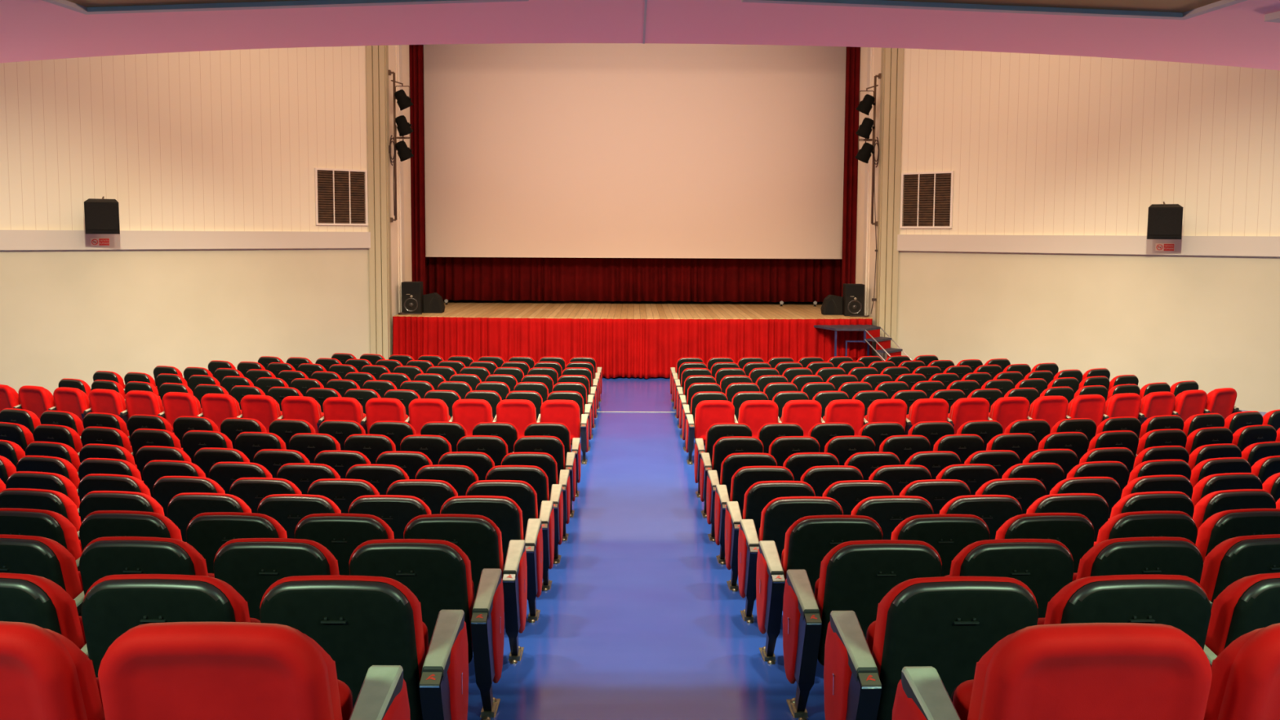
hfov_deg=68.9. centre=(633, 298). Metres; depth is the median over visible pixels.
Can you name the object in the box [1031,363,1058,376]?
seat
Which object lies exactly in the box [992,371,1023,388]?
seat
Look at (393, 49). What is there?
wall
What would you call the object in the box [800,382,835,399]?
seat
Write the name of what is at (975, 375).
cushion
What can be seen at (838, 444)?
backrest
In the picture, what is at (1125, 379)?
seat
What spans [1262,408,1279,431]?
seat
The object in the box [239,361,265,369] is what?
cushion
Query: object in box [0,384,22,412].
seat
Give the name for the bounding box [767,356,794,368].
seat
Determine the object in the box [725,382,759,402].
seat
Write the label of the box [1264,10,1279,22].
recessed light
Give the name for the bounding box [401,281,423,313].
speaker
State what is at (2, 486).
seat
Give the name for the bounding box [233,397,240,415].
cushion
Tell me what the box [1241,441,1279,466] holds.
seat
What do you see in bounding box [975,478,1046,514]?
seat
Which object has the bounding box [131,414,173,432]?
cushion
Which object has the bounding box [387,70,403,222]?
pole
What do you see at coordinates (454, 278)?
curtain
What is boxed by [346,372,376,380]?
cushion
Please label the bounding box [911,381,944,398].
seat
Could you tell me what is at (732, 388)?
cushion
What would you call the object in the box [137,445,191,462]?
cushion
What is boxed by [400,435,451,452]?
cushion
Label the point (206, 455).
cushion
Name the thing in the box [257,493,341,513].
backrest
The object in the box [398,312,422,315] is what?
cable
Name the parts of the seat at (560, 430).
armrest, frame, panel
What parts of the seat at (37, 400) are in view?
armrest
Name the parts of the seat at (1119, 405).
armrest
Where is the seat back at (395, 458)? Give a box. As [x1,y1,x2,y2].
[376,451,432,465]
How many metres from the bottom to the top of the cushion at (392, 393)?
0.497 m
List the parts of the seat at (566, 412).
frame, foot plate, armrest, panel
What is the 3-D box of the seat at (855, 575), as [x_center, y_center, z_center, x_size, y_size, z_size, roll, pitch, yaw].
[0.968,1.387,4.002,0.605,0.837,0.464,0,4,-2]
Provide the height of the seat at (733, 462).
0.837 m
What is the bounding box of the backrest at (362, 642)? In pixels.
[259,575,425,681]
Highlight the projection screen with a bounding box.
[423,43,846,258]
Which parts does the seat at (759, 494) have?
panel, foot plate, frame, armrest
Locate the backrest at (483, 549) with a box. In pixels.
[403,514,503,579]
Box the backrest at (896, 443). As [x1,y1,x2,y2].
[879,435,929,452]
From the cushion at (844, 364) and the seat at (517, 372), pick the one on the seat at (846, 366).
the cushion at (844, 364)
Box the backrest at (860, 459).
[844,452,900,466]
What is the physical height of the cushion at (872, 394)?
0.497 m
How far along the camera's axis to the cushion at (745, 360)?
16.80 m
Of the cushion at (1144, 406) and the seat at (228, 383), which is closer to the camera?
the cushion at (1144, 406)
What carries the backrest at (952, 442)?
on the seat at (963, 445)
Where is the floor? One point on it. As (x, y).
(640, 618)
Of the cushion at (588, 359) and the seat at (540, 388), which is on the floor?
the seat at (540, 388)
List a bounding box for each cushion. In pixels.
[10,386,22,408]
[43,627,105,719]
[45,388,55,407]
[78,571,83,591]
[79,616,86,644]
[80,390,90,408]
[81,536,208,576]
[82,510,182,540]
[83,573,250,622]
[96,677,105,718]
[118,392,128,419]
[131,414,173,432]
[132,428,181,449]
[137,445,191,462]
[145,460,205,477]
[154,393,165,418]
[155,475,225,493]
[157,365,182,377]
[159,373,187,386]
[162,382,193,395]
[168,493,251,512]
[174,416,218,431]
[183,430,233,448]
[185,367,213,376]
[186,511,287,537]
[190,374,220,385]
[193,395,202,413]
[194,447,249,462]
[195,384,228,394]
[208,573,214,577]
[209,462,272,477]
[210,360,235,368]
[217,368,244,377]
[222,417,266,432]
[225,376,253,386]
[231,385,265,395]
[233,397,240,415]
[236,431,286,449]
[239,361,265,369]
[247,368,275,377]
[249,617,260,622]
[258,377,288,386]
[260,355,284,362]
[267,362,295,370]
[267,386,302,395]
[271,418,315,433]
[273,398,280,417]
[279,370,308,378]
[288,433,340,450]
[291,377,324,387]
[297,363,326,371]
[305,634,342,719]
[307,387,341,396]
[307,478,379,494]
[311,371,342,379]
[316,401,322,418]
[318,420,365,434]
[327,379,359,388]
[329,364,358,372]
[337,679,352,719]
[344,434,395,451]
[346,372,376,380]
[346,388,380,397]
[359,402,364,419]
[360,364,391,373]
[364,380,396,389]
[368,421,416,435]
[376,359,402,365]
[378,373,410,380]
[385,389,420,398]
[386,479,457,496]
[393,365,423,373]
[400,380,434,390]
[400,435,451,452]
[402,404,406,420]
[406,360,434,366]
[413,373,445,381]
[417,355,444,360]
[420,421,466,435]
[422,621,428,657]
[424,390,461,399]
[426,366,456,373]
[437,381,471,391]
[438,360,466,367]
[449,373,481,382]
[457,435,507,454]
[459,366,490,375]
[465,390,502,400]
[469,360,497,368]
[471,422,519,438]
[471,580,474,644]
[475,382,510,392]
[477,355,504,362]
[484,374,517,384]
[493,367,524,376]
[501,361,529,369]
[506,391,542,404]
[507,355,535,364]
[513,435,564,469]
[514,382,548,395]
[521,374,553,387]
[524,422,570,452]
[527,367,558,379]
[546,391,583,413]
[552,382,586,404]
[561,367,592,386]
[565,361,594,377]
[568,356,596,373]
[675,356,703,373]
[678,362,707,379]
[680,368,711,386]
[683,375,716,395]
[686,382,721,404]
[690,391,727,414]
[705,422,752,453]
[711,362,739,373]
[711,435,763,470]
[715,368,745,379]
[720,375,751,386]
[725,382,759,395]
[731,391,768,404]
[737,356,764,364]
[742,362,771,369]
[742,480,815,519]
[748,368,779,377]
[755,375,787,384]
[757,422,804,439]
[759,496,843,541]
[763,382,797,392]
[767,356,793,363]
[772,391,808,401]
[774,361,802,368]
[781,548,784,567]
[782,367,812,375]
[782,452,839,466]
[782,515,882,579]
[791,374,822,382]
[797,356,822,362]
[800,382,835,391]
[800,465,862,481]
[805,361,834,368]
[808,422,854,436]
[812,391,848,399]
[814,577,819,602]
[815,367,845,374]
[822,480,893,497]
[826,374,857,382]
[837,361,864,367]
[838,382,871,391]
[848,367,876,374]
[850,495,933,515]
[852,390,887,399]
[857,422,903,435]
[860,373,892,382]
[866,404,871,421]
[866,620,875,653]
[867,360,895,367]
[868,464,931,479]
[875,381,907,390]
[880,366,908,373]
[890,514,989,539]
[891,390,927,399]
[894,373,926,381]
[897,360,924,366]
[899,479,970,495]
[907,404,912,420]
[907,421,953,435]
[911,365,940,373]
[911,381,944,390]
[913,355,935,360]
[928,360,951,365]
[928,373,958,381]
[929,389,964,398]
[936,463,997,479]
[939,494,1022,514]
[942,365,968,373]
[946,380,978,389]
[949,403,954,419]
[952,679,973,719]
[956,359,980,365]
[956,420,1002,434]
[960,372,990,380]
[967,388,999,397]
[967,632,1013,719]
[973,364,1000,372]
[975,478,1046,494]
[981,379,1013,388]
[984,358,1008,364]
[986,433,1035,450]
[989,400,996,417]
[992,371,1020,379]
[995,512,1093,539]
[1001,462,1063,478]
[1002,364,1027,372]
[1004,387,1036,397]
[1004,419,1048,433]
[1014,378,1045,388]
[1022,448,1075,463]
[1023,370,1052,379]
[1026,493,1107,513]
[1027,399,1035,417]
[1031,363,1055,371]
[1037,431,1087,449]
[1037,617,1044,625]
[1040,386,1070,396]
[1044,574,1208,624]
[1047,377,1075,388]
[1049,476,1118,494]
[1050,417,1094,433]
[1053,369,1080,379]
[1066,397,1075,415]
[1066,461,1126,478]
[1072,573,1077,581]
[1079,447,1132,463]
[1088,430,1133,451]
[1102,396,1111,418]
[1137,394,1147,417]
[1173,392,1181,411]
[1204,390,1213,408]
[1223,411,1259,428]
[1262,472,1279,493]
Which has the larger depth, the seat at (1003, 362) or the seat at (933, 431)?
the seat at (1003, 362)
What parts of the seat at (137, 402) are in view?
armrest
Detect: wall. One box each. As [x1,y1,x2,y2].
[0,45,370,395]
[388,44,412,349]
[442,299,822,302]
[855,47,881,355]
[896,48,1279,412]
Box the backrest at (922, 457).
[904,451,960,464]
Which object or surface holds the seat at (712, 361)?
on the floor
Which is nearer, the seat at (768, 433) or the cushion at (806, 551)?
the cushion at (806, 551)
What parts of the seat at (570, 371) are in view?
armrest, panel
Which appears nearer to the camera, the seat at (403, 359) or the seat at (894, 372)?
the seat at (894, 372)
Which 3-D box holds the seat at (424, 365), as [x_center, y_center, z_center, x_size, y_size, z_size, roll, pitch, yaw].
[-3.626,1.463,16.180,0.569,0.837,0.399,1,4,7]
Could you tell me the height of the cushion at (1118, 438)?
0.497 m
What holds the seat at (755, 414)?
on the floor
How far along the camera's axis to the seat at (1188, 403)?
12.60 m
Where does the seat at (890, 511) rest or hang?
on the floor
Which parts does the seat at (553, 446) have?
armrest, frame, foot plate, panel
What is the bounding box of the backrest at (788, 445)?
[768,435,819,454]
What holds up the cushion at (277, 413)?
on the seat at (265, 409)
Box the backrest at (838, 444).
[824,435,875,453]
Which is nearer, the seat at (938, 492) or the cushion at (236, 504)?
the cushion at (236, 504)
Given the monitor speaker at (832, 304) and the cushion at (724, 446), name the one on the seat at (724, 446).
the cushion at (724, 446)
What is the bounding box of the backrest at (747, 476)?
[729,466,794,501]
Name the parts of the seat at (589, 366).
armrest, panel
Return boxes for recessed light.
[42,0,528,14]
[741,0,1247,19]
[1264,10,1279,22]
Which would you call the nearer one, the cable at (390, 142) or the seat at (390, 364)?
the seat at (390, 364)
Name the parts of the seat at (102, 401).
frame, armrest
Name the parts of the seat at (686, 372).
panel, frame, armrest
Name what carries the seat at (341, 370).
on the floor
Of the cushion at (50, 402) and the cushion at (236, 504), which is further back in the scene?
the cushion at (50, 402)
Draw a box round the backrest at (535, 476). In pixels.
[485,465,549,500]
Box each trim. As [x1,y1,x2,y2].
[0,230,370,249]
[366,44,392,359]
[397,44,404,312]
[596,411,675,412]
[642,0,647,44]
[862,47,871,315]
[874,47,903,360]
[897,234,1279,256]
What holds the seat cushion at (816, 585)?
on the seat at (855, 575)
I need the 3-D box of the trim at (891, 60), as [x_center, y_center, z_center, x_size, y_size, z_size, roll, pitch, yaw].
[5.390,-2.627,19.668,0.366,8.750,0.350,0,4,0]
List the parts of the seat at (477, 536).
frame, armrest, foot plate, panel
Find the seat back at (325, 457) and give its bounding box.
[314,450,370,464]
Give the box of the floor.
[466,377,1267,719]
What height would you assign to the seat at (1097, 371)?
0.837 m
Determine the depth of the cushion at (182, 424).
10.07 m
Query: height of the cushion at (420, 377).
0.497 m
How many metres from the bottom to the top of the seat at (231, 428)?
0.837 m
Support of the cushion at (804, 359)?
on the seat at (804, 361)
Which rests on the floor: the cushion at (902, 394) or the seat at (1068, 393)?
the seat at (1068, 393)
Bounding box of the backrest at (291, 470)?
[276,462,340,478]
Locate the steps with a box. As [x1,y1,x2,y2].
[813,324,913,360]
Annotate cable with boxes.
[388,134,395,215]
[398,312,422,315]
[849,315,869,317]
[871,137,879,314]
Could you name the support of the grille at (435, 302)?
attached to the monitor speaker at (433, 303)
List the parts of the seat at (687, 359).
panel, armrest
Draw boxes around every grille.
[84,202,118,229]
[402,283,419,293]
[431,297,440,311]
[825,300,835,313]
[846,285,863,296]
[1147,208,1182,235]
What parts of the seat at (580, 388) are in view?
armrest, frame, panel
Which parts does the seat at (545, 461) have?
armrest, frame, foot plate, panel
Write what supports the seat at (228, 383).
on the floor
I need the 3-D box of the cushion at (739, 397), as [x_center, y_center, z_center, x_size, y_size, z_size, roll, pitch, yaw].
[1.567,1.488,12.629,0.500,0.497,0.202,0,4,-3]
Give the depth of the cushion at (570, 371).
15.02 m
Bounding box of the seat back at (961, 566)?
[949,538,1073,576]
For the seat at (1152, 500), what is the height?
0.837 m
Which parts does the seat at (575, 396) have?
armrest, frame, panel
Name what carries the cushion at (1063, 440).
on the seat at (1077, 442)
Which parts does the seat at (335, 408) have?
frame, armrest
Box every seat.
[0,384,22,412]
[0,408,40,435]
[0,422,34,452]
[0,440,25,467]
[0,455,16,484]
[0,478,5,492]
[0,488,81,539]
[0,507,82,571]
[0,534,84,616]
[0,572,88,657]
[0,621,105,719]
[5,471,79,515]
[16,455,79,496]
[17,385,56,419]
[25,441,80,478]
[32,424,82,460]
[40,410,84,441]
[53,386,92,427]
[57,378,91,397]
[77,473,151,502]
[78,457,143,482]
[79,444,137,467]
[79,490,164,522]
[79,510,186,551]
[79,536,214,595]
[80,426,133,456]
[80,573,260,677]
[83,412,131,445]
[88,388,128,430]
[90,370,125,394]
[91,379,125,401]
[97,622,410,719]
[124,372,157,389]
[124,381,160,398]
[124,390,173,432]
[127,414,174,439]
[130,428,182,464]
[135,445,191,480]
[142,460,205,497]
[152,475,225,517]
[153,365,182,386]
[155,373,187,395]
[159,382,193,405]
[162,391,203,431]
[167,493,251,542]
[173,416,218,448]
[182,430,233,463]
[183,367,213,386]
[186,511,287,573]
[188,374,220,396]
[193,447,249,478]
[194,384,228,408]
[200,393,242,432]
[208,360,235,377]
[208,462,272,493]
[213,368,244,386]
[213,537,340,620]
[220,417,266,448]
[221,376,253,395]
[229,477,302,513]
[230,385,265,409]
[234,431,286,462]
[236,361,265,377]
[240,395,282,432]
[245,368,275,386]
[253,448,310,478]
[255,377,288,395]
[257,355,284,369]
[257,493,341,538]
[259,575,468,719]
[266,362,295,377]
[267,386,302,411]
[268,418,315,449]
[276,462,340,494]
[277,370,308,386]
[280,395,324,433]
[286,357,312,370]
[288,433,340,463]
[290,377,324,396]
[294,513,394,575]
[297,363,326,378]
[305,387,341,412]
[307,478,379,513]
[311,371,342,387]
[314,450,370,479]
[315,358,342,371]
[318,420,365,450]
[322,396,367,434]
[326,379,359,397]
[328,364,358,379]
[331,353,356,364]
[344,372,376,388]
[344,388,380,413]
[344,434,395,464]
[345,359,372,372]
[346,464,408,494]
[348,494,431,538]
[348,538,504,719]
[360,354,385,364]
[360,364,391,380]
[362,380,396,397]
[364,397,409,434]
[368,421,416,451]
[375,359,402,373]
[376,451,432,479]
[378,373,410,389]
[384,389,420,423]
[386,479,457,514]
[388,354,413,365]
[393,365,423,380]
[400,380,434,398]
[400,435,451,465]
[403,514,527,663]
[406,360,434,373]
[408,398,453,435]
[413,373,445,390]
[415,464,478,496]
[417,355,444,366]
[420,421,466,452]
[424,390,461,417]
[426,366,456,381]
[437,360,466,373]
[437,381,471,399]
[438,451,494,480]
[440,495,542,622]
[447,355,474,366]
[449,373,481,391]
[452,399,496,435]
[457,435,507,466]
[459,366,490,382]
[465,390,502,420]
[466,480,554,591]
[469,360,497,374]
[471,422,519,453]
[475,382,510,399]
[477,355,504,367]
[484,374,517,391]
[485,465,563,564]
[493,367,524,382]
[496,399,540,437]
[501,361,529,376]
[501,452,570,541]
[506,391,542,422]
[507,355,535,368]
[513,435,576,517]
[514,382,548,402]
[521,374,553,394]
[524,422,581,497]
[527,367,558,386]
[533,361,562,377]
[538,356,565,371]
[540,400,588,464]
[546,391,591,450]
[552,382,594,438]
[557,374,596,427]
[561,367,598,417]
[565,361,600,408]
[568,356,602,401]
[670,356,703,402]
[671,362,707,409]
[674,368,711,417]
[676,375,716,428]
[679,382,721,439]
[681,391,727,451]
[685,400,734,464]
[694,422,752,497]
[699,435,763,517]
[706,356,733,371]
[706,453,777,542]
[711,362,739,377]
[714,466,794,564]
[715,368,745,385]
[720,375,751,394]
[724,480,815,591]
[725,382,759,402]
[731,391,768,421]
[734,400,778,437]
[737,356,764,368]
[737,496,843,623]
[742,362,771,376]
[748,368,779,383]
[755,375,787,391]
[755,515,882,664]
[757,422,804,453]
[763,382,797,400]
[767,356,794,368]
[768,435,819,466]
[772,391,808,419]
[774,361,802,375]
[777,400,822,435]
[782,367,812,382]
[782,452,839,480]
[782,539,942,719]
[791,374,822,391]
[797,356,823,368]
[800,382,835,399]
[800,465,862,497]
[805,361,834,374]
[808,422,854,452]
[812,391,848,418]
[815,367,845,382]
[821,399,864,435]
[822,480,893,515]
[823,576,1038,719]
[824,435,875,465]
[826,374,857,391]
[827,356,853,367]
[837,361,865,374]
[838,382,871,399]
[844,452,900,479]
[848,367,878,382]
[850,495,933,539]
[852,390,888,416]
[856,355,882,367]
[857,422,904,452]
[860,373,892,390]
[863,399,906,431]
[867,360,895,373]
[868,464,931,495]
[875,381,908,399]
[879,435,929,464]
[880,366,910,381]
[885,355,911,366]
[890,514,989,576]
[891,390,927,414]
[892,622,1212,719]
[894,373,926,390]
[897,360,925,373]
[899,479,970,514]
[904,398,949,435]
[904,451,960,479]
[907,421,954,451]
[911,365,941,381]
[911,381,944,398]
[913,355,938,366]
[928,360,954,373]
[928,373,959,389]
[929,389,965,413]
[933,434,984,464]
[936,463,999,495]
[939,494,1022,539]
[942,365,972,380]
[945,538,1074,617]
[946,380,979,397]
[947,397,990,434]
[956,359,982,373]
[956,420,1003,450]
[960,372,991,389]
[964,449,1020,479]
[967,388,1002,412]
[973,364,1002,379]
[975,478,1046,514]
[981,379,1013,397]
[984,358,1010,371]
[986,433,1036,463]
[987,396,1029,433]
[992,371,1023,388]
[995,512,1094,573]
[1001,462,1064,495]
[1002,364,1031,377]
[1004,387,1039,411]
[1004,419,1050,449]
[1014,378,1047,396]
[1022,448,1078,479]
[1023,370,1053,388]
[1026,493,1109,542]
[1027,395,1068,433]
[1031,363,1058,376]
[1037,431,1088,464]
[1037,574,1211,649]
[1040,386,1074,403]
[1047,377,1079,393]
[1049,476,1120,518]
[1050,417,1096,447]
[1053,369,1082,383]
[1066,394,1105,433]
[1066,461,1128,498]
[1072,536,1203,584]
[1073,385,1107,401]
[1078,376,1109,391]
[1079,447,1134,479]
[1081,368,1110,380]
[1087,430,1138,462]
[1093,511,1197,546]
[1095,416,1141,438]
[1102,393,1141,421]
[1106,383,1140,399]
[1107,374,1138,391]
[1108,491,1194,519]
[1120,475,1192,499]
[1127,459,1191,484]
[1133,445,1189,468]
[1135,428,1186,457]
[1137,391,1175,424]
[1138,414,1183,439]
[1139,382,1170,399]
[1170,380,1198,396]
[1172,389,1207,422]
[1182,413,1224,436]
[1185,426,1232,454]
[1187,443,1241,470]
[1190,457,1251,488]
[1191,472,1262,506]
[1192,488,1275,530]
[1195,508,1279,563]
[1200,533,1279,608]
[1203,387,1241,419]
[1203,572,1279,667]
[1204,622,1279,719]
[1223,411,1262,434]
[1231,424,1276,451]
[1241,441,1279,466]
[1251,455,1279,484]
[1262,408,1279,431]
[1262,472,1279,502]
[1275,427,1279,441]
[1275,497,1279,508]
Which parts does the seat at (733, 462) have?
panel, foot plate, frame, armrest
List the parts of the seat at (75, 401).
armrest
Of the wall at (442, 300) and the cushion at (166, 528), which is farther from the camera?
the wall at (442, 300)
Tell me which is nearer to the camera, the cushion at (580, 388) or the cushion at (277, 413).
the cushion at (277, 413)
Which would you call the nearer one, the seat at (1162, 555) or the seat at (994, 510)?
the seat at (1162, 555)
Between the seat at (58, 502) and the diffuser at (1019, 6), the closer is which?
the diffuser at (1019, 6)
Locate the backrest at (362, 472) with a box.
[346,464,408,479]
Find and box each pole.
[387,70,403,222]
[863,73,881,226]
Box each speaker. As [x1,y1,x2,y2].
[84,195,119,234]
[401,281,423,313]
[422,292,444,313]
[820,294,842,315]
[842,283,864,315]
[1146,201,1182,239]
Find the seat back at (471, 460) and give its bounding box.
[438,451,494,467]
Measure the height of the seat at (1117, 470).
0.837 m
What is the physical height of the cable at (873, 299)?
3.768 m
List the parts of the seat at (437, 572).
frame, armrest, foot plate, panel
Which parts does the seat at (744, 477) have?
panel, foot plate, frame, armrest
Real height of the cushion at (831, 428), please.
0.497 m
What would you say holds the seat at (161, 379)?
on the floor
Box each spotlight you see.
[394,84,413,110]
[395,115,413,140]
[395,135,413,161]
[854,137,874,163]
[855,88,875,115]
[855,117,874,142]
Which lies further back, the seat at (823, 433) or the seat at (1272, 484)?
the seat at (823, 433)
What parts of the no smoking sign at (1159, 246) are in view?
text panel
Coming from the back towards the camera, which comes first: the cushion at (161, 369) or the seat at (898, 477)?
the cushion at (161, 369)
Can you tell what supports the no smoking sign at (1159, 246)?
attached to the wall at (1032, 144)
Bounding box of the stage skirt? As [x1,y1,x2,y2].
[392,315,872,378]
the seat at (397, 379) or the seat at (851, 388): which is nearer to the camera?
the seat at (851, 388)
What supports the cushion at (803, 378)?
on the seat at (799, 381)
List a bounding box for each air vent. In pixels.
[314,167,368,225]
[899,170,953,228]
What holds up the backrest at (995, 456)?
on the seat at (1002, 460)
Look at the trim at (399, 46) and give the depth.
20.70 m
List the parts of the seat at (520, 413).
armrest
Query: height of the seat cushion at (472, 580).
0.360 m
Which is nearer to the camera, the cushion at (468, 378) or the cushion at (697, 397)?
the cushion at (697, 397)
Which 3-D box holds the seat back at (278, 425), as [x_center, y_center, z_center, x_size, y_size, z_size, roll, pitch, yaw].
[-3.664,1.530,10.081,0.500,0.497,0.202,1,4,7]
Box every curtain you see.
[408,44,425,294]
[422,44,846,302]
[840,46,860,297]
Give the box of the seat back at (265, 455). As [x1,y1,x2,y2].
[253,448,310,463]
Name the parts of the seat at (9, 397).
armrest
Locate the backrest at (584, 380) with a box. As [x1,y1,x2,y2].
[557,374,590,395]
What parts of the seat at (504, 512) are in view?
frame, armrest, foot plate, panel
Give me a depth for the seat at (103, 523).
4.69 m
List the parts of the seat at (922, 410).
frame, armrest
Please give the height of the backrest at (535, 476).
0.497 m
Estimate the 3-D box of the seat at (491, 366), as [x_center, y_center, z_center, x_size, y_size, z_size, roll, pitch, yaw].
[-2.534,1.474,16.111,0.569,0.837,0.399,1,4,4]
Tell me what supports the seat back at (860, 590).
on the seat at (855, 575)
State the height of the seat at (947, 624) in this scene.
0.837 m
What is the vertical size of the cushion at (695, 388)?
0.497 m
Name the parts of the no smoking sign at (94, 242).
text panel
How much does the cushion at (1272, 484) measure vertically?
0.497 m
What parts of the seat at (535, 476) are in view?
armrest, frame, foot plate, panel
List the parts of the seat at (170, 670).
armrest, panel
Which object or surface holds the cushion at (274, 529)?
on the seat at (206, 532)
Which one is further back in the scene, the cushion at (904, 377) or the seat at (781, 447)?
the cushion at (904, 377)
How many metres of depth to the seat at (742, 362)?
16.80 m
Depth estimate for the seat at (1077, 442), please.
9.29 m
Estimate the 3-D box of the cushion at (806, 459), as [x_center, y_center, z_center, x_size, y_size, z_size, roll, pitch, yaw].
[1.566,1.594,8.306,0.500,0.497,0.202,0,4,-3]
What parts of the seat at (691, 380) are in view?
panel, frame, armrest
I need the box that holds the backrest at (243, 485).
[230,477,302,493]
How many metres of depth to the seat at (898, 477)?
7.35 m
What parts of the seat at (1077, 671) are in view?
panel, armrest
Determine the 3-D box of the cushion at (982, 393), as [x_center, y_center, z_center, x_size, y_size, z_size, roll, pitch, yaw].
[4.850,1.481,12.958,0.500,0.497,0.202,0,4,-10]
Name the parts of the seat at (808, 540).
panel, foot plate, armrest, frame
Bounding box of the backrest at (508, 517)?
[440,495,524,539]
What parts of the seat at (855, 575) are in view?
panel, foot plate, armrest, frame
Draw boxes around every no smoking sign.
[90,238,110,245]
[1155,243,1174,251]
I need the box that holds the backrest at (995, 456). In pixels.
[964,449,1019,464]
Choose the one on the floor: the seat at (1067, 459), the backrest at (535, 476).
the seat at (1067, 459)
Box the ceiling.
[0,0,1279,70]
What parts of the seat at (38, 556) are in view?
armrest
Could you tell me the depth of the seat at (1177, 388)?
13.58 m
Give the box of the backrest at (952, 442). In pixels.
[933,434,983,451]
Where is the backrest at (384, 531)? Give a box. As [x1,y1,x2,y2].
[294,513,394,538]
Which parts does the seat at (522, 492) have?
frame, armrest, foot plate, panel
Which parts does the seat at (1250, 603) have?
armrest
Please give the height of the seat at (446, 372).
0.837 m
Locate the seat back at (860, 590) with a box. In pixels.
[817,539,942,618]
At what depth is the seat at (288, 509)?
5.56 m
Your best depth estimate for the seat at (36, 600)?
2.87 m
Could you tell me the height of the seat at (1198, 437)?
0.837 m
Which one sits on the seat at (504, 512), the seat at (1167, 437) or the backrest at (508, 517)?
the backrest at (508, 517)
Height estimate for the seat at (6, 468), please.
0.837 m
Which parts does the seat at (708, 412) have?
panel, foot plate, armrest, frame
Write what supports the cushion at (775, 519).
on the seat at (780, 513)
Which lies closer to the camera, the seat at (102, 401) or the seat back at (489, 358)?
the seat at (102, 401)
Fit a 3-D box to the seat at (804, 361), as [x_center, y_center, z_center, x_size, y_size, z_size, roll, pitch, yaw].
[3.177,1.458,17.097,0.569,0.837,0.399,0,4,-6]
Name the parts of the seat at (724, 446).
panel, foot plate, frame, armrest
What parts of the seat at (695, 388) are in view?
panel, frame, armrest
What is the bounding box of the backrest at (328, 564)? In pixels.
[213,537,339,575]
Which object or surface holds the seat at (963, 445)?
on the floor
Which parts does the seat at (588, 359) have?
armrest, panel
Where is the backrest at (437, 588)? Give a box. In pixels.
[348,538,473,639]
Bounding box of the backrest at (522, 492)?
[466,480,537,518]
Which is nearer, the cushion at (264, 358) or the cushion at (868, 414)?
the cushion at (868, 414)
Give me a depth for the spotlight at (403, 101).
19.63 m
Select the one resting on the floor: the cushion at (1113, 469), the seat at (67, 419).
the seat at (67, 419)
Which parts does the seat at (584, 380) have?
armrest, panel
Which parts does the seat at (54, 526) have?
armrest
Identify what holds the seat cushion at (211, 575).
on the seat at (102, 557)
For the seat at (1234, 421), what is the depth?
10.65 m
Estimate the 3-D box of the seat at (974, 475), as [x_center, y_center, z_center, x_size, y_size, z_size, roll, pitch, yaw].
[2.628,1.720,7.588,0.569,0.837,0.399,0,4,-5]
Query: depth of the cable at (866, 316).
20.20 m
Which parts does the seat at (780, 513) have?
panel, foot plate, armrest, frame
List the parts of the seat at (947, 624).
panel, armrest, frame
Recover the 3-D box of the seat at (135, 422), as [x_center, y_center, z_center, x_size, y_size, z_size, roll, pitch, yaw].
[-5.256,1.673,10.349,0.569,0.837,0.399,1,4,13]
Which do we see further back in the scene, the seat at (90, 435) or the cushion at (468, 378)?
the cushion at (468, 378)
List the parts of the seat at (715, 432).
panel, foot plate, frame, armrest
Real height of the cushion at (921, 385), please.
0.497 m
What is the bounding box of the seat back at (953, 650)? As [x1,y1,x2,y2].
[871,576,1038,676]
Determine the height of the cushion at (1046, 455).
0.497 m
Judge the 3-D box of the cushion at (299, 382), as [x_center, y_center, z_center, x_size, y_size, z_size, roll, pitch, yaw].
[-4.754,1.402,13.669,0.500,0.497,0.202,1,4,11]
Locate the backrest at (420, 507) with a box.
[348,494,431,514]
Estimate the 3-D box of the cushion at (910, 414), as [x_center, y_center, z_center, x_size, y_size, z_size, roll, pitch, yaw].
[3.760,1.515,11.954,0.500,0.497,0.202,0,4,-7]
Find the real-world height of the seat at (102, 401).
0.842 m
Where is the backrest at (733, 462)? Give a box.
[720,453,777,484]
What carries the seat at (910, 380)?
on the floor
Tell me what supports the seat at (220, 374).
on the floor
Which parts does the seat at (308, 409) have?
armrest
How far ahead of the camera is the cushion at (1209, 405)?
12.71 m
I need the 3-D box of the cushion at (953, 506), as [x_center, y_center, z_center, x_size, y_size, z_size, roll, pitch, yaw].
[2.116,1.429,5.752,0.500,0.497,0.202,0,4,-4]
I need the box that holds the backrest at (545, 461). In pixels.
[501,452,557,484]
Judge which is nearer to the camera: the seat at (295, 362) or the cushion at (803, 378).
the cushion at (803, 378)
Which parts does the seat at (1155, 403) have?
armrest, frame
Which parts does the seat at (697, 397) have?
panel, frame, armrest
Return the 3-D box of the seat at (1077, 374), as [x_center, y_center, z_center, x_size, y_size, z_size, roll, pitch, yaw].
[6.952,1.549,15.177,0.569,0.837,0.399,-1,4,-17]
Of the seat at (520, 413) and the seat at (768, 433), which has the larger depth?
the seat at (520, 413)
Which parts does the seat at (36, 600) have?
armrest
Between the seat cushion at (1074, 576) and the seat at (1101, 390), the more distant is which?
the seat at (1101, 390)
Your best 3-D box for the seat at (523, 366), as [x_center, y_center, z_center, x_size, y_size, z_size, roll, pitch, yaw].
[-1.987,1.478,16.093,0.569,0.837,0.399,0,4,2]
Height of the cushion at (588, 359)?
0.497 m
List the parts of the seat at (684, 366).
panel, armrest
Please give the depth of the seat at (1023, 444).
9.22 m
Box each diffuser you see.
[66,0,306,7]
[884,0,1221,13]
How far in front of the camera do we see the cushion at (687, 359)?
16.75 m
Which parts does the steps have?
leg, rail, leg, leg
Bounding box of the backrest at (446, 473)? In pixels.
[415,464,478,481]
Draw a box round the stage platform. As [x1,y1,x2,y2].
[394,301,872,377]
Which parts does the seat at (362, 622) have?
frame, armrest, panel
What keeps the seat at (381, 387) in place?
on the floor
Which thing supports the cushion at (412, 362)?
on the seat at (424, 365)

